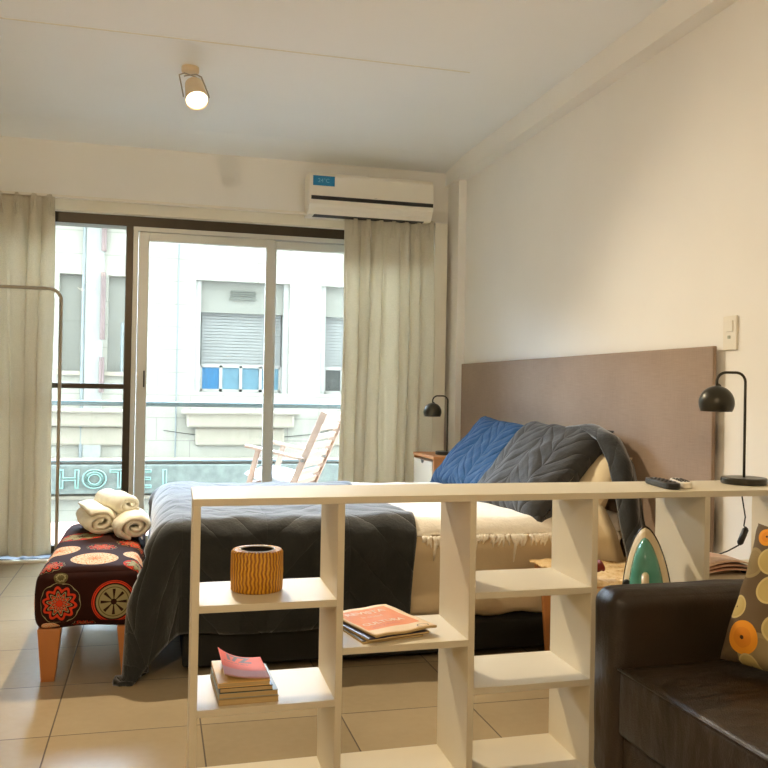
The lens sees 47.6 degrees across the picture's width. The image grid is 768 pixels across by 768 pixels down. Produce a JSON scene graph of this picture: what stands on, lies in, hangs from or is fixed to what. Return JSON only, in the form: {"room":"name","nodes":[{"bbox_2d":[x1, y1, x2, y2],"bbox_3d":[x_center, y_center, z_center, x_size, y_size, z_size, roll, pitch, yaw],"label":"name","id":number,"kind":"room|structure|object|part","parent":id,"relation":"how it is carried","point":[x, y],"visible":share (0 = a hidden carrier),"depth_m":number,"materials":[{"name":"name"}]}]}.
{"room":"studio apartment","nodes":[
{"label":"studio apartment","id":0,"kind":"room"},
{"bbox_2d":[0,136,466,450],"bbox_3d":[-1.589,-0.232,5.487,4.280,2.600,0.420,1,0,-15],"label":"wall","id":1,"kind":"structure","parent":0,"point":[29,165],"depth_m":5.61,"materials":[{"name":"paint"}]},
{"bbox_2d":[51,211,343,553],"bbox_3d":[-1.068,0.009,5.710,2.770,2.118,0.140,1,0,-15],"label":"window","id":2,"kind":"structure","parent":1,"relation":"attached to","point":[127,223],"depth_m":5.50,"materials":[{"name":"brown metal"}]},
{"bbox_2d":[1,191,447,544],"bbox_3d":[-1.153,-0.025,5.590,3.185,2.204,0.230,1,0,-15],"label":"sliding door frame","id":3,"kind":"structure","parent":1,"relation":"attached to","point":[142,236],"depth_m":5.63,"materials":[{"name":"metal"}]},
{"bbox_2d":[0,191,54,556],"bbox_3d":[-2.329,-0.062,5.188,0.689,2.170,0.148,1,0,-15],"label":"curtain","id":4,"kind":"object","parent":3,"relation":"hanging from","point":[27,223],"visible":1,"depth_m":5.20,"materials":[{"name":"fabric"}]},
{"bbox_3d":[-1.522,-0.033,5.521,0.010,0.105,0.010,1,0,-15],"label":"handle","id":5,"kind":"part","parent":3,"relation":"part of","materials":[{"name":"black plastic"}]},
{"bbox_3d":[-1.156,0.045,5.636,0.860,2.005,0.032,1,0,-15],"label":"frame","id":6,"kind":"part","parent":3,"relation":"part of","materials":[{"name":"metal"}]},
{"bbox_3d":[-1.153,-1.121,5.489,3.090,0.014,0.030,1,0,-15],"label":"curtain rail","id":7,"kind":"part","parent":3,"relation":"part of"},
{"bbox_2d":[270,241,343,481],"bbox_3d":[-0.255,0.064,5.912,1.088,2.005,0.032,1,0,-15],"label":"window","id":8,"kind":"structure","parent":3,"relation":"attached to","point":[279,245],"depth_m":5.79,"materials":[{"name":"metal"}]},
{"bbox_2d":[338,218,434,482],"bbox_3d":[0.016,-0.016,5.788,0.664,2.172,0.135,1,0,-18],"label":"curtain","id":9,"kind":"object","parent":3,"relation":"hanging from","point":[387,387],"visible":0.77,"depth_m":5.78,"materials":[{"name":"fabric"}]},
{"bbox_2d":[304,172,433,223],"bbox_3d":[-0.098,-1.218,5.749,0.830,0.276,0.208,1,0,-15],"label":"air conditioner","id":10,"kind":"object","parent":1,"relation":"attached to","point":[339,197],"visible":1,"depth_m":5.66,"materials":[{"name":"white plastic"}]},
{"bbox_2d":[312,214,422,223],"bbox_3d":[-0.101,-1.085,5.731,0.740,0.008,0.062,1,0,-15],"label":"outlet","id":11,"kind":"object","parent":10,"relation":"attached to","point":[373,217],"depth_m":5.71,"materials":[{"name":"grey paint"}]},
{"bbox_2d":[0,563,548,767],"bbox_3d":[-0.569,1.120,1.462,4.680,0.120,8.720,1,0,-15],"label":"floor","id":12,"kind":"structure","parent":0,"point":[79,719],"depth_m":2.86,"materials":[{"name":"beige tile"}]},
{"bbox_2d":[0,559,47,563],"bbox_3d":[-1.152,1.070,5.414,3.040,0.012,0.063,1,0,-15],"label":"trim","id":13,"kind":"structure","parent":12,"relation":"on","point":[22,560],"depth_m":5.14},
{"bbox_2d":[0,554,51,559],"bbox_3d":[-1.180,1.069,5.521,3.040,0.014,0.155,1,0,-15],"label":"trim","id":14,"kind":"structure","parent":12,"relation":"on","point":[46,556],"depth_m":5.23,"materials":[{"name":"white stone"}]},
{"bbox_2d":[0,285,62,549],"bbox_3d":[-2.109,0.278,4.224,1.024,1.542,0.400,1,0,-15],"label":"clothes rack","id":15,"kind":"object","parent":12,"relation":"on","point":[56,291],"visible":0.76,"depth_m":4.34,"materials":[{"name":"grey metal"}]},
{"bbox_2d":[34,524,145,681],"bbox_3d":[-1.198,0.851,3.641,0.372,0.424,1.109,1,0,-15],"label":"bench","id":16,"kind":"object","parent":12,"relation":"on","point":[89,578],"visible":0.77,"depth_m":3.13,"materials":[{"name":"fabric"}]},
{"bbox_3d":[-1.198,0.965,3.119,0.080,0.190,0.066,1,0,-15],"label":"leg","id":17,"kind":"part","parent":16,"relation":"part of","materials":[{"name":"orange wood"}]},
{"bbox_3d":[-1.196,0.761,3.642,0.372,0.245,1.109,1,0,-15],"label":"upholstered seat","id":18,"kind":"part","parent":16,"relation":"part of","materials":[{"name":"fabric"}]},
{"bbox_2d":[76,499,116,534],"bbox_3d":[-1.262,0.581,3.826,0.156,0.126,0.361,1,0,-27],"label":"rolled towel","id":19,"kind":"object","parent":16,"relation":"on","point":[95,517],"visible":0.98,"depth_m":3.69,"materials":[{"name":"beige fabric"}]},
{"bbox_3d":[-0.936,0.970,3.187,0.080,0.190,0.066,1,0,-15],"label":"leg","id":20,"kind":"part","parent":16,"relation":"part of","materials":[{"name":"orange wood"}]},
{"bbox_2d":[111,508,150,539],"bbox_3d":[-1.101,0.598,3.772,0.160,0.118,0.360,1,0,-21],"label":"rolled towel","id":21,"kind":"object","parent":16,"relation":"on","point":[128,524],"visible":0.94,"depth_m":3.63,"materials":[{"name":"beige fabric"}]},
{"bbox_2d":[94,488,139,512],"bbox_3d":[-1.185,0.521,3.864,0.125,0.096,0.320,1,0,-38],"label":"rolled towel","id":22,"kind":"object","parent":21,"relation":"on","point":[119,501],"visible":0.98,"depth_m":3.77,"materials":[{"name":"beige fabric"}]},
{"bbox_2d":[180,534,551,666],"bbox_3d":[-0.047,0.815,4.116,1.838,0.546,1.414,1,0,-15],"label":"bed","id":23,"kind":"object","parent":12,"relation":"on","point":[516,621],"visible":0.16,"depth_m":3.46,"materials":[{"name":"black fabric"}]},
{"bbox_2d":[112,481,416,686],"bbox_3d":[-0.556,0.793,3.953,1.131,0.583,1.604,1,0,-11],"label":"quilt","id":24,"kind":"object","parent":23,"relation":"on","point":[380,538],"visible":0.67,"depth_m":3.29,"materials":[{"name":"grey fabric"}]},
{"bbox_2d":[430,416,523,483],"bbox_3d":[0.560,0.391,4.573,0.363,0.424,0.816,1,0,-19],"label":"pillow","id":25,"kind":"object","parent":23,"relation":"on","point":[474,454],"visible":0.54,"depth_m":4.58,"materials":[{"name":"blue fabric"}]},
{"bbox_3d":[-0.047,0.748,4.120,1.838,0.412,1.408,1,0,-15],"label":"mattress","id":26,"kind":"part","parent":23,"relation":"part of","materials":[{"name":"beige fabric"}]},
{"bbox_2d":[352,482,621,561],"bbox_3d":[0.386,0.635,4.227,0.964,0.190,1.451,1,0,-15],"label":"throw blanket","id":27,"kind":"object","parent":23,"relation":"on","point":[498,521],"visible":0.23,"depth_m":3.56,"materials":[{"name":"beige fabric"}]},
{"bbox_2d":[477,421,613,521],"bbox_3d":[0.686,0.391,3.945,0.399,0.428,0.640,1,0,-21],"label":"pillow","id":28,"kind":"object","parent":27,"relation":"on","point":[538,452],"visible":0.76,"depth_m":3.79,"materials":[{"name":"grey fabric"}]},
{"bbox_2d":[570,453,631,507],"bbox_3d":[0.854,0.434,3.838,0.251,0.380,0.534,1,0,-17],"label":"pillow","id":29,"kind":"object","parent":27,"relation":"on","point":[598,471],"visible":0.08,"depth_m":3.66,"materials":[{"name":"beige fabric"}]},
{"bbox_2d":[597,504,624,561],"bbox_3d":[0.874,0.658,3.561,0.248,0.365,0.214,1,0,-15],"label":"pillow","id":30,"kind":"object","parent":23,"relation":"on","point":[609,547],"visible":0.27,"depth_m":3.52,"materials":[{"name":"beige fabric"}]},
{"bbox_2d":[413,452,446,482],"bbox_3d":[0.414,0.763,5.239,0.398,0.682,0.413,1,0,-15],"label":"nightstand","id":31,"kind":"object","parent":12,"relation":"on","point":[425,463],"visible":0.18,"depth_m":5.16,"materials":[{"name":"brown wood"}]},
{"bbox_3d":[0.404,0.579,5.237,0.366,0.251,0.363,1,0,-15],"label":"drawer","id":32,"kind":"part","parent":31,"relation":"part of","materials":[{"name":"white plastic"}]},
{"bbox_2d":[423,395,449,454],"bbox_3d":[0.340,0.243,5.182,0.213,0.352,0.138,1,0,0],"label":"table lamp","id":33,"kind":"object","parent":31,"relation":"on","point":[432,409],"visible":0.9,"depth_m":5.15,"materials":[{"name":"metal"}]},
{"bbox_3d":[0.289,0.153,5.182,0.108,0.082,0.108,1,0,0],"label":"lamp shade","id":34,"kind":"part","parent":33,"relation":"part of","materials":[{"name":"metal"}]},
{"bbox_3d":[0.332,0.234,5.182,0.098,0.334,0.008,1,0,0],"label":"stem","id":35,"kind":"part","parent":33,"relation":"part of","materials":[{"name":"metal"}]},
{"bbox_2d":[186,480,767,767],"bbox_3d":[0.385,0.691,2.496,1.857,0.786,0.267,1,0,-16],"label":"shelving unit","id":36,"kind":"object","parent":12,"relation":"on","point":[682,518],"visible":0.72,"depth_m":2.42,"materials":[{"name":"white laminate"}]},
{"bbox_2d":[210,673,278,705],"bbox_3d":[-0.367,0.790,2.274,0.150,0.015,0.215,1,0,-17],"label":"book","id":37,"kind":"object","parent":36,"relation":"on","point":[273,698],"visible":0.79,"depth_m":2.17,"materials":[{"name":"paper"}]},
{"bbox_2d":[211,664,277,699],"bbox_3d":[-0.367,0.775,2.276,0.148,0.014,0.212,1,0,-16],"label":"book","id":38,"kind":"object","parent":37,"relation":"on","point":[274,691],"visible":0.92,"depth_m":2.18,"materials":[{"name":"paper"}]},
{"bbox_2d":[218,680,272,693],"bbox_3d":[-0.369,0.761,2.262,0.132,0.013,0.188,1,0,-16],"label":"book","id":39,"kind":"object","parent":38,"relation":"on","point":[260,687],"visible":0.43,"depth_m":2.17,"materials":[{"name":"paper"}]},
{"bbox_2d":[211,660,269,688],"bbox_3d":[-0.374,0.748,2.259,0.130,0.012,0.186,1,0,-16],"label":"book","id":40,"kind":"object","parent":39,"relation":"on","point":[222,680],"visible":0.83,"depth_m":2.18,"materials":[{"name":"paper"}]},
{"bbox_2d":[218,647,269,678],"bbox_3d":[-0.366,0.724,2.265,0.115,0.037,0.176,1,0,-16],"label":"booklet","id":41,"kind":"object","parent":40,"relation":"on","point":[233,666],"visible":1,"depth_m":2.25,"materials":[{"name":"paper"}]},
{"bbox_2d":[230,545,282,594],"bbox_3d":[-0.337,0.490,2.311,0.139,0.108,0.139,1,0,-15],"label":"pot","id":42,"kind":"object","parent":36,"relation":"on","point":[254,569],"visible":1,"depth_m":2.25,"materials":[{"name":"ceramic"}]},
{"bbox_2d":[343,628,422,643],"bbox_3d":[-0.026,0.671,2.399,0.178,0.007,0.235,1,0,-26],"label":"magazine","id":43,"kind":"object","parent":36,"relation":"on","point":[363,641],"visible":0.18,"depth_m":2.30,"materials":[{"name":"paper"}]},
{"bbox_2d":[343,622,428,641],"bbox_3d":[-0.018,0.664,2.398,0.185,0.007,0.238,1,0,-29],"label":"magazine","id":44,"kind":"object","parent":43,"relation":"on","point":[369,638],"visible":0.21,"depth_m":2.30,"materials":[{"name":"paper"}]},
{"bbox_2d":[343,604,436,637],"bbox_3d":[-0.008,0.655,2.420,0.192,0.013,0.262,1,0,-32],"label":"magazine","id":45,"kind":"object","parent":44,"relation":"on","point":[381,620],"visible":0.99,"depth_m":2.39,"materials":[{"name":"paper"}]},
{"bbox_2d":[622,526,669,583],"bbox_3d":[0.787,0.562,2.598,0.146,0.258,0.155,1,0,13],"label":"iron","id":46,"kind":"object","parent":36,"relation":"on","point":[645,562],"visible":0.62,"depth_m":2.61,"materials":[{"name":"metal"}]},
{"bbox_3d":[0.772,0.621,2.568,0.028,0.130,0.069,1,0,21],"label":"handle","id":47,"kind":"part","parent":46,"relation":"part of","materials":[{"name":"beige plastic"}]},
{"bbox_3d":[0.783,0.571,2.600,0.105,0.216,0.052,1,0,19],"label":"water tank","id":48,"kind":"part","parent":46,"relation":"part of","materials":[{"name":"green plastic"}]},
{"bbox_2d":[645,477,679,489],"bbox_3d":[0.836,0.296,2.617,0.052,0.020,0.195,1,0,-4],"label":"remote control","id":49,"kind":"object","parent":36,"relation":"on","point":[659,482],"visible":1,"depth_m":2.57,"materials":[{"name":"black plastic"}]},
{"bbox_2d":[670,478,691,488],"bbox_3d":[0.894,0.297,2.624,0.040,0.020,0.150,1,0,4],"label":"remote control","id":50,"kind":"object","parent":36,"relation":"on","point":[685,484],"visible":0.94,"depth_m":2.56,"materials":[{"name":"white plastic"}]},
{"bbox_2d":[709,552,747,573],"bbox_3d":[1.019,0.548,2.685,0.210,0.041,0.190,1,0,-12],"label":"magazine","id":51,"kind":"object","parent":36,"relation":"on","point":[717,562],"visible":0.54,"depth_m":2.61,"materials":[{"name":"beige paper"}]},
{"bbox_2d":[698,371,767,485],"bbox_3d":[1.095,0.136,2.735,0.213,0.352,0.138,1,0,0],"label":"table lamp","id":52,"kind":"object","parent":36,"relation":"on","point":[717,398],"visible":1,"depth_m":2.70,"materials":[{"name":"metal"}]},
{"bbox_3d":[1.045,0.046,2.736,0.108,0.082,0.108,1,0,0],"label":"lamp shade","id":53,"kind":"part","parent":52,"relation":"part of","materials":[{"name":"metal"}]},
{"bbox_3d":[1.088,0.127,2.735,0.098,0.334,0.008,1,0,0],"label":"stem","id":54,"kind":"part","parent":52,"relation":"part of","materials":[{"name":"metal"}]},
{"bbox_2d":[719,496,748,553],"bbox_3d":[1.146,0.507,2.928,0.061,0.389,0.196,1,-1,-40],"label":"lamp cord","id":55,"kind":"object","parent":36,"relation":"hanging from","point":[744,531],"visible":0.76,"depth_m":2.89,"materials":[{"name":"black plastic"}]},
{"bbox_3d":[1.115,0.616,2.931,0.153,0.171,0.016,1,-1,39],"label":"cord","id":56,"kind":"part","parent":55,"relation":"part of","materials":[{"name":"black plastic"}]},
{"bbox_2d":[737,527,748,545],"bbox_3d":[1.192,0.505,2.893,0.039,0.061,0.020,1,0,-15],"label":"switch","id":57,"kind":"object","parent":55,"relation":"attached to","point":[742,536],"depth_m":2.89,"materials":[{"name":"black plastic"}]},
{"bbox_3d":[1.189,0.396,2.870,0.022,0.166,0.066,1,0,17],"label":"cord","id":58,"kind":"part","parent":55,"relation":"part of","materials":[{"name":"black plastic"}]},
{"bbox_2d":[534,564,604,650],"bbox_3d":[0.887,0.911,3.339,0.490,0.377,0.420,1,0,-15],"label":"bedside table","id":59,"kind":"object","parent":12,"relation":"on","point":[546,600],"visible":0.05,"depth_m":3.45,"materials":[{"name":"brown wood"}]},
{"bbox_3d":[0.651,0.917,3.459,0.070,0.357,0.020,1,0,-15],"label":"leg","id":60,"kind":"part","parent":59,"relation":"part of","materials":[{"name":"brown wood"}]},
{"bbox_2d":[529,556,626,593],"bbox_3d":[0.866,0.735,3.335,0.475,0.071,0.455,1,0,-15],"label":"table cloth","id":61,"kind":"object","parent":59,"relation":"on","point":[613,573],"visible":0.27,"depth_m":3.27,"materials":[{"name":"beige fabric"}]},
{"bbox_2d":[597,560,604,571],"bbox_3d":[0.762,0.668,3.152,0.072,0.063,0.044,1,0,-15],"label":"spool","id":62,"kind":"object","parent":61,"relation":"on","point":[600,566],"visible":0.45,"depth_m":3.14},
{"bbox_2d":[460,346,716,556],"bbox_3d":[0.850,0.470,4.458,0.017,1.212,2.698,1,0,-15],"label":"headboard","id":63,"kind":"object","parent":12,"relation":"on","point":[649,399],"visible":0.49,"depth_m":3.72,"materials":[{"name":"beige fabric"}]},
{"bbox_2d":[565,424,644,555],"bbox_3d":[0.949,0.493,3.665,0.124,0.640,0.598,1,0,-17],"label":"pillow","id":64,"kind":"object","parent":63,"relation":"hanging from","point":[621,467],"visible":0.66,"depth_m":3.54,"materials":[{"name":"grey fabric"}]},
{"bbox_2d":[594,579,767,767],"bbox_3d":[1.196,0.717,1.498,0.819,0.750,1.964,1,0,-15],"label":"sofa","id":65,"kind":"object","parent":12,"relation":"on","point":[665,696],"visible":0.96,"depth_m":2.21,"materials":[{"name":"brown leather"}]},
{"bbox_2d":[619,660,767,767],"bbox_3d":[1.004,0.804,1.887,0.639,0.193,0.849,1,0,-15],"label":"seat cushion","id":66,"kind":"object","parent":65,"relation":"on","point":[673,713],"depth_m":2.00,"materials":[{"name":"brown leather"}]},
{"bbox_2d":[720,523,767,671],"bbox_3d":[1.010,0.533,2.027,0.188,0.355,0.432,1,0,-29],"label":"cushion","id":67,"kind":"object","parent":65,"relation":"on","point":[746,639],"visible":1,"depth_m":2.12,"materials":[{"name":"fabric"}]},
{"bbox_2d":[0,0,667,154],"bbox_3d":[-0.518,-1.600,1.480,4.680,0.120,8.720,1,0,-15],"label":"ceiling","id":68,"kind":"structure","parent":0,"point":[513,52],"depth_m":4.09,"materials":[{"name":"paint"}]},
{"bbox_2d":[179,64,209,110],"bbox_3d":[-0.910,-1.417,4.159,0.120,0.222,0.184,1,-1,-43],"label":"ceiling spotlight","id":69,"kind":"object","parent":68,"relation":"attached to","point":[196,98],"visible":1,"depth_m":4.14,"materials":[{"name":"grey metal"}]},
{"bbox_2d":[0,17,469,72],"bbox_3d":[-1.390,-1.540,3.732,3.730,0.003,0.008,1,0,-15],"label":"trim","id":70,"kind":"structure","parent":68,"relation":"attached to","point":[0,17],"depth_m":3.91,"materials":[{"name":"white paint"}]},
{"bbox_2d":[464,0,767,559],"bbox_3d":[1.624,-0.196,2.035,0.200,2.600,8.720,1,0,-15],"label":"wall","id":71,"kind":"structure","parent":0,"point":[636,219],"depth_m":3.63,"materials":[{"name":"paint"}]},
{"bbox_2d":[51,522,148,543],"bbox_3d":[-1.513,1.185,6.512,6.800,0.105,1.530,1,0,-15],"label":"balcony floor","id":72,"kind":"structure","parent":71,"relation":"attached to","point":[62,526],"depth_m":6.68,"materials":[{"name":"ceramic"}]},
{"bbox_2d":[51,400,340,462],"bbox_3d":[-1.632,0.638,7.014,6.600,0.990,0.060,1,0,-15],"label":"balcony railing","id":73,"kind":"object","parent":72,"relation":"on","point":[54,402],"visible":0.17,"depth_m":7.02,"materials":[{"name":"grey metal"}]},
{"bbox_3d":[-1.632,0.622,7.014,6.600,0.023,0.030,1,0,-15],"label":"rail","id":74,"kind":"part","parent":73,"relation":"part of","materials":[{"name":"grey metal"}]},
{"bbox_3d":[-1.624,0.164,7.017,6.600,0.040,0.060,1,0,-15],"label":"rail","id":75,"kind":"part","parent":73,"relation":"part of","materials":[{"name":"grey metal"}]},
{"bbox_2d":[244,411,340,482],"bbox_3d":[-0.699,0.671,6.558,0.720,0.964,0.581,1,0,14],"label":"deck chair","id":76,"kind":"object","parent":72,"relation":"on","point":[308,452],"visible":0.5,"depth_m":6.42,"materials":[{"name":"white wood"}]},
{"bbox_3d":[-1.008,0.805,6.364,0.216,0.668,0.022,1,0,14],"label":"leg","id":77,"kind":"part","parent":76,"relation":"part of","materials":[{"name":"brown wood"}]},
{"bbox_2d":[245,466,311,481],"bbox_3d":[-0.788,0.685,6.579,0.399,0.121,0.420,1,0,14],"label":"seat pad","id":78,"kind":"object","parent":76,"relation":"on","point":[280,474],"visible":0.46,"depth_m":6.42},
{"bbox_3d":[-0.884,0.811,6.869,0.216,0.668,0.022,1,0,14],"label":"leg","id":79,"kind":"part","parent":76,"relation":"part of","materials":[{"name":"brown wood"}]},
{"bbox_3d":[-0.555,0.495,6.257,0.303,0.612,0.022,1,0,14],"label":"rail","id":80,"kind":"part","parent":76,"relation":"part of","materials":[{"name":"brown wood"}]},
{"bbox_3d":[-0.432,0.501,6.762,0.303,0.612,0.022,1,0,14],"label":"rail","id":81,"kind":"part","parent":76,"relation":"part of","materials":[{"name":"brown wood"}]},
{"bbox_2d":[0,113,462,172],"bbox_3d":[-1.523,-1.519,5.331,4.280,0.045,0.360,1,0,-15],"label":"trim","id":82,"kind":"structure","parent":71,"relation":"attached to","point":[11,125],"depth_m":5.46,"materials":[{"name":"paint"}]},
{"bbox_2d":[445,0,737,186],"bbox_3d":[1.511,-1.436,2.009,0.080,0.125,8.320,1,0,-15],"label":"trim","id":83,"kind":"structure","parent":71,"relation":"attached to","point":[674,19],"depth_m":3.98,"materials":[{"name":"paint"}]},
{"bbox_2d":[723,315,737,350],"bbox_3d":[1.235,-0.182,3.107,0.012,0.122,0.076,1,0,-15],"label":"light switch","id":84,"kind":"object","parent":71,"relation":"attached to","point":[730,323],"visible":1,"depth_m":3.10,"materials":[{"name":"white plastic"}]},
{"label":"outside","id":85,"kind":"structure","parent":0,"visible":0},
{"bbox_3d":[-2.565,7.128,9.299,28.000,0.100,7.480,1,0,-15],"label":"trim","id":86,"kind":"structure","parent":85,"visible":0},
{"bbox_2d":[51,225,343,522],"bbox_3d":[-3.321,2.136,12.590,28.000,9.900,0.750,1,0,-15],"label":"building","id":87,"kind":"structure","parent":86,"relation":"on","point":[206,303],"depth_m":12.70,"materials":[{"name":"beige stone"}]},
{"bbox_3d":[-4.451,-0.872,12.400,0.320,1.370,0.040,1,0,-15],"label":"recess panel","id":88,"kind":"part","parent":87,"relation":"part of","materials":[{"name":"grey paint"}]},
{"bbox_2d":[51,464,121,493],"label":"hotel sign","id":89,"kind":"object","parent":87,"relation":"attached to","point":[84,478],"depth_m":12.16,"materials":[{"name":"teal glass"}]},
{"bbox_3d":[-4.200,0.733,12.302,1.100,0.270,0.070,1,0,-15],"label":"sill moulding","id":90,"kind":"part","parent":87,"relation":"part of","materials":[{"name":"white concrete"}]},
{"bbox_3d":[-4.194,0.482,12.258,1.280,0.230,0.160,1,0,-15],"label":"sill moulding","id":91,"kind":"part","parent":87,"relation":"part of","materials":[{"name":"white concrete"}]},
{"bbox_3d":[-4.174,0.378,12.232,1.420,0.060,0.220,1,0,-15],"label":"sill moulding","id":92,"kind":"part","parent":87,"relation":"part of","materials":[{"name":"white concrete"}]},
{"bbox_3d":[-3.755,-0.858,12.582,0.440,1.370,0.040,1,0,-15],"label":"recess panel","id":93,"kind":"part","parent":87,"relation":"part of","materials":[{"name":"grey paint"}]},
{"bbox_2d":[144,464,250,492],"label":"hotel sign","id":94,"kind":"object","parent":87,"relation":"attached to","point":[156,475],"depth_m":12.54,"materials":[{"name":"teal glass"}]},
{"bbox_3d":[-2.765,-0.702,12.896,0.080,1.640,0.250,1,0,-15],"label":"panel","id":95,"kind":"part","parent":87,"relation":"part of","materials":[{"name":"white paint"}]},
{"bbox_3d":[-2.587,-0.088,12.988,0.255,0.320,0.010,1,0,-15],"label":"pane","id":96,"kind":"part","parent":87,"relation":"part of","materials":[{"name":"blue glass"}]},
{"bbox_3d":[-2.301,-0.082,13.062,0.255,0.320,0.010,1,0,-15],"label":"pane","id":97,"kind":"part","parent":87,"relation":"part of","materials":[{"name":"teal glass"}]},
{"bbox_3d":[-2.119,0.775,12.844,1.300,0.270,0.070,1,0,-15],"label":"sill moulding","id":98,"kind":"part","parent":87,"relation":"part of","materials":[{"name":"white concrete"}]},
{"bbox_3d":[-2.103,0.525,12.802,1.560,0.230,0.160,1,0,-15],"label":"sill moulding","id":99,"kind":"part","parent":87,"relation":"part of","materials":[{"name":"white concrete"}]},
{"bbox_3d":[-2.094,0.420,12.774,1.720,0.060,0.220,1,0,-15],"label":"sill moulding","id":100,"kind":"part","parent":87,"relation":"part of","materials":[{"name":"white concrete"}]},
{"bbox_2d":[201,313,280,365],"bbox_3d":[-2.146,-0.660,13.096,1.180,0.776,0.025,1,0,-15],"label":"roller shutter","id":101,"kind":"object","parent":87,"relation":"hanging from","point":[251,346],"depth_m":13.06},
{"bbox_2d":[229,290,256,300],"bbox_3d":[-2.102,-1.319,12.998,0.410,0.139,0.040,1,0,-15],"label":"vent","id":102,"kind":"object","parent":87,"relation":"attached to","point":[234,295],"depth_m":13.00,"materials":[{"name":"grey metal"}]},
{"bbox_3d":[-2.016,-0.077,13.136,0.255,0.320,0.010,1,0,-15],"label":"pane","id":103,"kind":"part","parent":87,"relation":"part of","materials":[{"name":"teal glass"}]},
{"bbox_3d":[-1.730,-0.071,13.210,0.255,0.320,0.010,1,0,-15],"label":"pane","id":104,"kind":"part","parent":87,"relation":"part of","materials":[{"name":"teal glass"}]},
{"bbox_3d":[-1.507,-0.677,13.223,0.080,1.640,0.250,1,0,-15],"label":"panel","id":105,"kind":"part","parent":87,"relation":"part of","materials":[{"name":"white paint"}]},
{"bbox_3d":[-0.965,-0.666,13.364,0.080,1.640,0.250,1,0,-15],"label":"panel","id":106,"kind":"part","parent":87,"relation":"part of","materials":[{"name":"white paint"}]},
{"bbox_2d":[317,463,338,481],"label":"hotel sign","id":107,"kind":"object","parent":87,"relation":"attached to","point":[329,472],"depth_m":13.04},
{"bbox_3d":[-0.794,-0.052,13.454,0.240,0.320,0.010,1,0,-15],"label":"pane","id":108,"kind":"part","parent":87,"relation":"part of","materials":[{"name":"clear glass"}]},
{"bbox_3d":[-0.136,0.815,13.360,1.500,0.270,0.070,1,0,-15],"label":"sill moulding","id":109,"kind":"part","parent":87,"relation":"part of","materials":[{"name":"white concrete"}]},
{"bbox_2d":[325,318,343,366],"bbox_3d":[-0.375,-0.625,13.557,1.120,0.776,0.025,1,0,-15],"label":"roller shutter","id":110,"kind":"object","parent":87,"relation":"hanging from","point":[337,324],"depth_m":13.44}
]}

